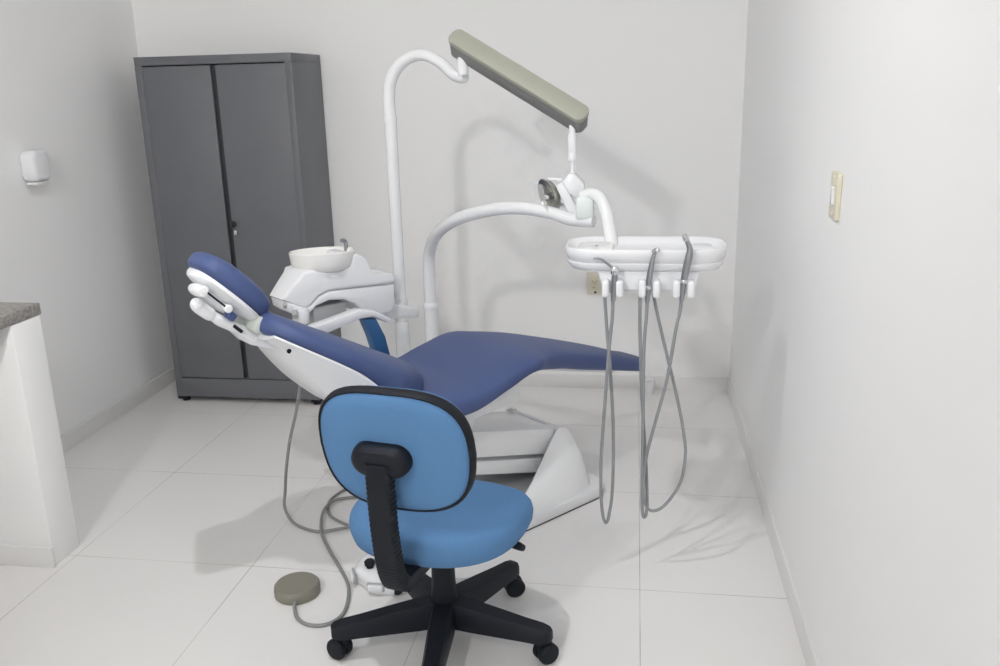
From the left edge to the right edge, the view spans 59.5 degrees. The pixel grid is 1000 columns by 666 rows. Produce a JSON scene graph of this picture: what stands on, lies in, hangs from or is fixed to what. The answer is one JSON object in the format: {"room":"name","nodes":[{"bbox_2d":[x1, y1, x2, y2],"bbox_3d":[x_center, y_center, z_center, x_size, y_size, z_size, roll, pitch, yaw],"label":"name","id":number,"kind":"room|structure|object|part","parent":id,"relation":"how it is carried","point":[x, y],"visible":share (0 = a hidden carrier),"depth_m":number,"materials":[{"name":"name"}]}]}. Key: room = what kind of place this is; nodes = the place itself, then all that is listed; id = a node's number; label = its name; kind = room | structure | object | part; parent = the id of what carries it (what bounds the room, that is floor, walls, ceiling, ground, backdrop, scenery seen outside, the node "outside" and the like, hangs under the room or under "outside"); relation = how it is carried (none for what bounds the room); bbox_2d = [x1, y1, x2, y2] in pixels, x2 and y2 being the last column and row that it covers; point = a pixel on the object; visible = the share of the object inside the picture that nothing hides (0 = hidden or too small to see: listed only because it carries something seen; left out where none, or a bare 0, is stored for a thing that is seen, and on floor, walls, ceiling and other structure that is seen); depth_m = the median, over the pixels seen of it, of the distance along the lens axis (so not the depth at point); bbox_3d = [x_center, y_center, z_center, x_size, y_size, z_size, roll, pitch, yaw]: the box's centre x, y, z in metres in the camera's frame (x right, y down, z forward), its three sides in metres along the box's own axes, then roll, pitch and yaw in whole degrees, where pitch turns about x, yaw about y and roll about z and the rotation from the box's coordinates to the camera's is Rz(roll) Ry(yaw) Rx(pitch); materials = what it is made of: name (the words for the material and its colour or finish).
{"room":"dental clinic","nodes":[
{"label":"dental clinic","id":0,"kind":"room"},
{"bbox_2d":[0,0,173,435],"bbox_3d":[-2.501,-0.042,1.013,0.160,2.750,7.605,1,16,9],"label":"wall","id":1,"kind":"structure","parent":0,"point":[81,245],"depth_m":4.07,"materials":[{"name":"white paint"}]},
{"bbox_2d":[20,150,50,184],"bbox_3d":[-1.963,-0.706,3.719,0.070,0.143,0.146,1,16,9],"label":"soap dispenser","id":2,"kind":"object","parent":1,"relation":"attached to","point":[35,167],"visible":1,"depth_m":3.67,"materials":[{"name":"white plastic"}]},
{"bbox_2d":[60,367,175,452],"bbox_3d":[-1.955,0.462,4.102,0.012,0.075,1.845,1,16,9],"label":"baseboard","id":3,"kind":"structure","parent":1,"relation":"attached to","point":[111,413],"depth_m":4.35,"materials":[{"name":"white tile"}]},
{"bbox_2d":[0,381,805,665],"bbox_3d":[-0.883,1.357,1.161,3.444,0.100,8.005,1,16,9],"label":"floor","id":4,"kind":"structure","parent":0,"point":[186,536],"depth_m":3.00,"materials":[{"name":"white tile"}]},
{"bbox_2d":[0,302,79,567],"bbox_3d":[-1.931,0.549,2.286,0.606,0.895,1.652,1,16,9],"label":"counter","id":5,"kind":"object","parent":4,"relation":"on","point":[38,528],"depth_m":2.93,"materials":[{"name":"white paint"}]},
{"bbox_2d":[0,302,40,329],"bbox_3d":[-1.945,0.138,2.169,0.600,0.040,1.650,1,16,9],"label":"countertop","id":6,"kind":"structure","parent":5,"relation":"on","point":[11,313],"depth_m":2.83,"materials":[{"name":"grey stone"}]},
{"bbox_3d":[-1.804,0.741,3.103,0.592,0.075,0.164,1,16,9],"label":"skirting","id":7,"kind":"part","parent":5,"relation":"part of","materials":[{"name":"white tile"}]},
{"bbox_2d":[133,52,340,404],"bbox_3d":[-1.295,-0.509,4.455,0.778,1.720,0.427,1,16,9],"label":"tall cabinet","id":8,"kind":"object","parent":4,"relation":"on","point":[236,146],"visible":0.88,"depth_m":4.24,"materials":[{"name":"grey metal"}]},
{"bbox_3d":[-1.505,-0.512,4.318,0.348,1.540,0.018,1,16,9],"label":"door","id":9,"kind":"part","parent":8,"relation":"part of","materials":[{"name":"grey paint"}]},
{"bbox_3d":[-1.295,-0.529,4.249,0.030,0.032,0.041,-7,17,-20],"label":"handle","id":10,"kind":"part","parent":8,"relation":"part of","materials":[{"name":"grey"}]},
{"bbox_3d":[-1.135,-0.505,4.262,0.348,1.540,0.018,1,16,9],"label":"door","id":11,"kind":"part","parent":8,"relation":"part of","materials":[{"name":"grey paint"}]},
{"bbox_2d":[274,496,357,627],"bbox_3d":[-0.589,0.749,3.033,0.253,0.039,0.866,-1,16,2],"label":"foot pedal","id":12,"kind":"object","parent":4,"relation":"on","point":[295,588],"visible":0.91,"depth_m":2.77,"materials":[{"name":"grey plastic"}]},
{"bbox_2d":[326,489,348,525],"bbox_3d":[-0.545,0.669,3.359,0.264,0.012,0.391,1,16,9],"label":"cable","id":13,"kind":"object","parent":4,"relation":"on","point":[331,516],"visible":0.46,"depth_m":3.31,"materials":[{"name":"grey plastic"}]},
{"bbox_2d":[270,238,418,357],"bbox_3d":[-0.547,0.109,3.530,0.753,0.998,0.250,-14,20,-38],"label":"dental spittoon unit","id":14,"kind":"object","parent":4,"relation":"on","point":[319,283],"visible":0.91,"depth_m":3.28,"materials":[{"name":"white plastic"}]},
{"bbox_2d":[288,246,355,279],"bbox_3d":[-0.672,-0.269,3.321,0.250,0.104,0.249,1,16,9],"label":"bowl","id":15,"kind":"object","parent":14,"relation":"on","point":[335,262],"depth_m":3.24,"materials":[{"name":"white ceramic"}]},
{"bbox_3d":[-0.602,-0.334,3.391,0.017,0.068,0.029,13,22,42],"label":"spout","id":16,"kind":"part","parent":14,"relation":"part of","materials":[{"name":"silver metal"}]},
{"bbox_3d":[-0.453,-0.090,3.559,0.237,0.078,0.118,-14,20,-38],"label":"mounting arm","id":17,"kind":"part","parent":14,"relation":"part of","materials":[{"name":"white plastic"}]},
{"bbox_2d":[383,29,588,356],"bbox_3d":[-0.086,-0.449,3.209,0.884,1.263,0.163,8,18,30],"label":"light","id":18,"kind":"object","parent":14,"relation":"on","point":[469,51],"visible":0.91,"depth_m":3.04,"materials":[{"name":"white metal"}]},
{"bbox_3d":[0.058,-0.882,2.990,0.523,0.319,0.060,7,18,27],"label":"arm","id":19,"kind":"part","parent":18,"relation":"part of","materials":[{"name":"grey plastic"}]},
{"bbox_3d":[0.060,-0.867,3.025,0.534,0.341,0.087,7,18,27],"label":"spring arm","id":20,"kind":"part","parent":18,"relation":"part of","materials":[{"name":"grey"}]},
{"bbox_3d":[0.246,-0.618,2.982,0.030,0.185,0.030,1,16,9],"label":"drop stem","id":21,"kind":"part","parent":18,"relation":"part of","materials":[{"name":"white plastic"}]},
{"bbox_2d":[423,188,726,342],"bbox_3d":[0.106,-0.142,3.077,1.404,0.736,0.401,12,20,39],"label":"tray","id":22,"kind":"object","parent":14,"relation":"on","point":[632,255],"visible":0.98,"depth_m":2.80,"materials":[{"name":"white plastic"}]},
{"bbox_3d":[-0.288,-0.018,3.696,0.058,0.180,0.058,1,16,9],"label":"post","id":23,"kind":"part","parent":22,"relation":"part of","materials":[{"name":"white metal"}]},
{"bbox_3d":[-0.030,-0.252,3.272,0.140,0.508,0.920,-16,21,-41],"label":"curved arm","id":24,"kind":"part","parent":22,"relation":"part of","materials":[{"name":"white metal"}]},
{"bbox_3d":[0.334,-0.361,2.886,0.067,0.223,0.201,-10,18,-28],"label":"drop arm","id":25,"kind":"part","parent":22,"relation":"part of","materials":[{"name":"white plastic"}]},
{"bbox_2d":[593,257,618,523],"bbox_3d":[0.337,0.197,2.748,0.077,0.888,0.071,6,17,25],"label":"hose","id":26,"kind":"object","parent":22,"relation":"in","point":[614,271],"visible":1,"depth_m":2.74,"materials":[{"name":"grey rubber"}]},
{"bbox_3d":[0.344,-0.136,2.630,0.020,0.086,0.019,13,21,41],"label":"handle","id":27,"kind":"part","parent":26,"relation":"part of","materials":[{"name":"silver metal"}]},
{"bbox_2d":[565,236,726,270],"bbox_3d":[0.453,-0.245,2.736,0.493,0.073,0.246,1,16,9],"label":"tray","id":28,"kind":"object","parent":22,"relation":"on","point":[629,253],"depth_m":2.65,"materials":[{"name":"white plastic"}]},
{"bbox_2d":[638,247,659,518],"bbox_3d":[0.450,0.171,2.724,0.040,0.894,0.090,-9,17,-24],"label":"hose","id":29,"kind":"object","parent":22,"relation":"in","point":[642,344],"visible":0.97,"depth_m":2.70,"materials":[{"name":"grey rubber"}]},
{"bbox_3d":[0.448,-0.165,2.605,0.031,0.149,0.019,1,16,9],"label":"handle","id":30,"kind":"part","parent":29,"relation":"part of","materials":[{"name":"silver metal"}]},
{"bbox_2d":[642,234,692,511],"bbox_3d":[0.516,0.142,2.702,0.133,0.908,0.063,5,17,21],"label":"hose","id":31,"kind":"object","parent":22,"relation":"in","point":[689,253],"visible":0.98,"depth_m":2.70,"materials":[{"name":"grey rubber"}]},
{"bbox_3d":[0.550,-0.185,2.583,0.035,0.185,0.022,1,16,9],"label":"handle","id":32,"kind":"part","parent":31,"relation":"part of","materials":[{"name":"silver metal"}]},
{"bbox_2d":[349,554,406,594],"bbox_3d":[-0.387,0.770,2.858,0.210,0.076,0.210,0,16,5],"label":"foot pedal","id":33,"kind":"object","parent":4,"relation":"on","point":[365,573],"visible":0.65,"depth_m":2.82,"materials":[{"name":"white plastic"}]},
{"bbox_3d":[-0.423,0.751,2.843,0.036,0.030,0.036,-14,20,-38],"label":"joystick knob","id":34,"kind":"part","parent":33,"relation":"part of","materials":[{"name":"black plastic"}]},
{"bbox_2d":[186,252,638,531],"bbox_3d":[-0.178,0.134,3.192,1.904,1.115,0.638,-14,20,-38],"label":"dental chair","id":35,"kind":"object","parent":4,"relation":"on","point":[481,373],"visible":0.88,"depth_m":3.09,"materials":[{"name":"blue leather"}]},
{"bbox_3d":[-0.826,-0.099,2.479,0.108,0.102,0.120,-14,20,-38],"label":"tilt knob","id":36,"kind":"part","parent":35,"relation":"part of","materials":[{"name":"white plastic"}]},
{"bbox_3d":[-0.790,-0.093,2.437,0.067,0.069,0.006,-14,20,-38],"label":"slide rod","id":37,"kind":"part","parent":35,"relation":"part of","materials":[{"name":"black plastic"}]},
{"bbox_2d":[283,385,349,532],"bbox_3d":[-0.652,0.414,3.152,0.366,0.621,0.156,1,16,9],"label":"hanging cable","id":38,"kind":"object","parent":35,"relation":"hanging from","point":[299,386],"visible":0.83,"depth_m":3.18,"materials":[{"name":"grey plastic"}]},
{"bbox_3d":[-0.531,0.090,2.829,0.580,0.447,0.476,-14,20,-38],"label":"backrest","id":39,"kind":"part","parent":35,"relation":"part of","materials":[{"name":"blue leather"}]},
{"bbox_3d":[-0.557,-0.046,3.207,0.350,0.072,0.055,-14,20,-38],"label":"armrest","id":40,"kind":"part","parent":35,"relation":"part of","materials":[{"name":"white plastic"}]},
{"bbox_3d":[-0.087,0.489,3.326,0.565,0.185,0.240,-14,20,-38],"label":"lift arm","id":41,"kind":"part","parent":35,"relation":"part of","materials":[{"name":"white plastic"}]},
{"bbox_3d":[-0.088,0.388,3.299,0.568,0.235,0.260,-14,20,-38],"label":"lift arm","id":42,"kind":"part","parent":35,"relation":"part of","materials":[{"name":"white plastic"}]},
{"bbox_3d":[0.093,0.132,3.393,1.240,0.275,0.540,-14,20,-38],"label":"seat","id":43,"kind":"part","parent":35,"relation":"part of","materials":[{"name":"blue leather"}]},
{"bbox_3d":[-0.076,0.635,3.374,0.895,0.044,0.582,-14,20,-38],"label":"plate","id":44,"kind":"part","parent":35,"relation":"part of","materials":[{"name":"white plastic"}]},
{"bbox_3d":[0.200,0.119,3.484,0.580,0.186,0.319,-14,20,-38],"label":"leg rest panel","id":45,"kind":"part","parent":35,"relation":"part of","materials":[{"name":"white plastic"}]},
{"bbox_2d":[318,385,558,665],"bbox_3d":[-0.154,0.475,2.402,0.636,0.888,0.684,4,17,18],"label":"office chair","id":46,"kind":"object","parent":4,"relation":"on","point":[408,457],"visible":1,"depth_m":2.21,"materials":[{"name":"blue fabric"}]},
{"bbox_3d":[-0.331,0.811,2.484,0.295,0.074,0.070,-5,16,-13],"label":"leg","id":47,"kind":"part","parent":46,"relation":"part of","materials":[{"name":"black plastic"}]},
{"bbox_3d":[-0.248,0.275,2.085,0.386,0.316,0.106,4,17,18],"label":"backrest","id":48,"kind":"part","parent":46,"relation":"part of","materials":[{"name":"blue fabric"}]},
{"bbox_3d":[-0.251,0.278,2.076,0.402,0.328,0.083,4,17,18],"label":"edge trim","id":49,"kind":"part","parent":46,"relation":"part of","materials":[{"name":"black plastic"}]},
{"bbox_3d":[-0.253,0.756,2.669,0.070,0.074,0.295,-11,18,-30],"label":"leg","id":50,"kind":"part","parent":46,"relation":"part of","materials":[{"name":"black plastic"}]},
{"bbox_3d":[-0.171,0.843,2.353,0.070,0.074,0.295,0,16,4],"label":"leg","id":51,"kind":"part","parent":46,"relation":"part of","materials":[{"name":"black plastic"}]},
{"bbox_3d":[-0.166,0.504,2.442,0.498,0.099,0.464,4,17,18],"label":"seat","id":52,"kind":"part","parent":46,"relation":"part of","materials":[{"name":"blue fabric"}]},
{"bbox_3d":[-0.045,0.755,2.654,0.070,0.074,0.295,12,20,39],"label":"leg","id":53,"kind":"part","parent":46,"relation":"part of","materials":[{"name":"black plastic"}]},
{"bbox_3d":[0.006,0.809,2.458,0.295,0.074,0.070,5,17,22],"label":"leg","id":54,"kind":"part","parent":46,"relation":"part of","materials":[{"name":"black plastic"}]},
{"bbox_2d":[645,377,654,394],"bbox_3d":[0.768,0.273,4.513,0.060,0.084,0.060,1,16,9],"label":"pipe stub","id":55,"kind":"object","parent":4,"relation":"on","point":[649,381],"visible":0.75,"depth_m":4.49,"materials":[{"name":"white plastic"}]},
{"bbox_2d":[131,0,747,377],"bbox_3d":[-0.340,-1.071,4.464,3.364,2.750,0.160,1,16,9],"label":"wall","id":56,"kind":"structure","parent":0,"point":[660,82],"depth_m":4.36,"materials":[{"name":"white paint"}]},
{"bbox_2d":[587,272,601,294],"bbox_3d":[0.483,-0.253,4.477,0.078,0.118,0.016,1,16,9],"label":"wall outlet","id":57,"kind":"object","parent":56,"relation":"attached to","point":[594,287],"visible":0.91,"depth_m":4.47,"materials":[{"name":"beige plastic"}]},
{"bbox_2d":[590,276,598,288],"bbox_3d":[0.483,-0.257,4.473,0.046,0.070,0.005,1,16,9],"label":"socket","id":58,"kind":"object","parent":57,"relation":"attached to","point":[594,280],"depth_m":4.47,"materials":[{"name":"beige plastic"}]},
{"bbox_2d":[520,372,726,391],"bbox_3d":[-0.320,0.239,4.746,3.020,0.075,0.012,1,16,9],"label":"baseboard","id":59,"kind":"structure","parent":56,"relation":"attached to","point":[574,380],"depth_m":4.60,"materials":[{"name":"white tile"}]},
{"bbox_2d":[730,0,999,665],"bbox_3d":[0.666,0.014,0.534,0.160,2.750,7.605,1,16,9],"label":"wall","id":60,"kind":"structure","parent":0,"point":[865,360],"depth_m":1.80,"materials":[{"name":"white paint"}]},
{"bbox_2d":[727,377,819,665],"bbox_3d":[0.614,1.300,0.910,0.012,0.075,7.605,1,16,9],"label":"baseboard","id":61,"kind":"structure","parent":60,"relation":"attached to","point":[807,646],"depth_m":2.92,"materials":[{"name":"white tile"}]},
{"bbox_2d":[829,170,842,220],"bbox_3d":[0.832,-0.342,2.176,0.017,0.118,0.078,1,16,9],"label":"light switch","id":62,"kind":"object","parent":60,"relation":"attached to","point":[837,177],"visible":1,"depth_m":2.15,"materials":[{"name":"beige plastic"}]}
]}

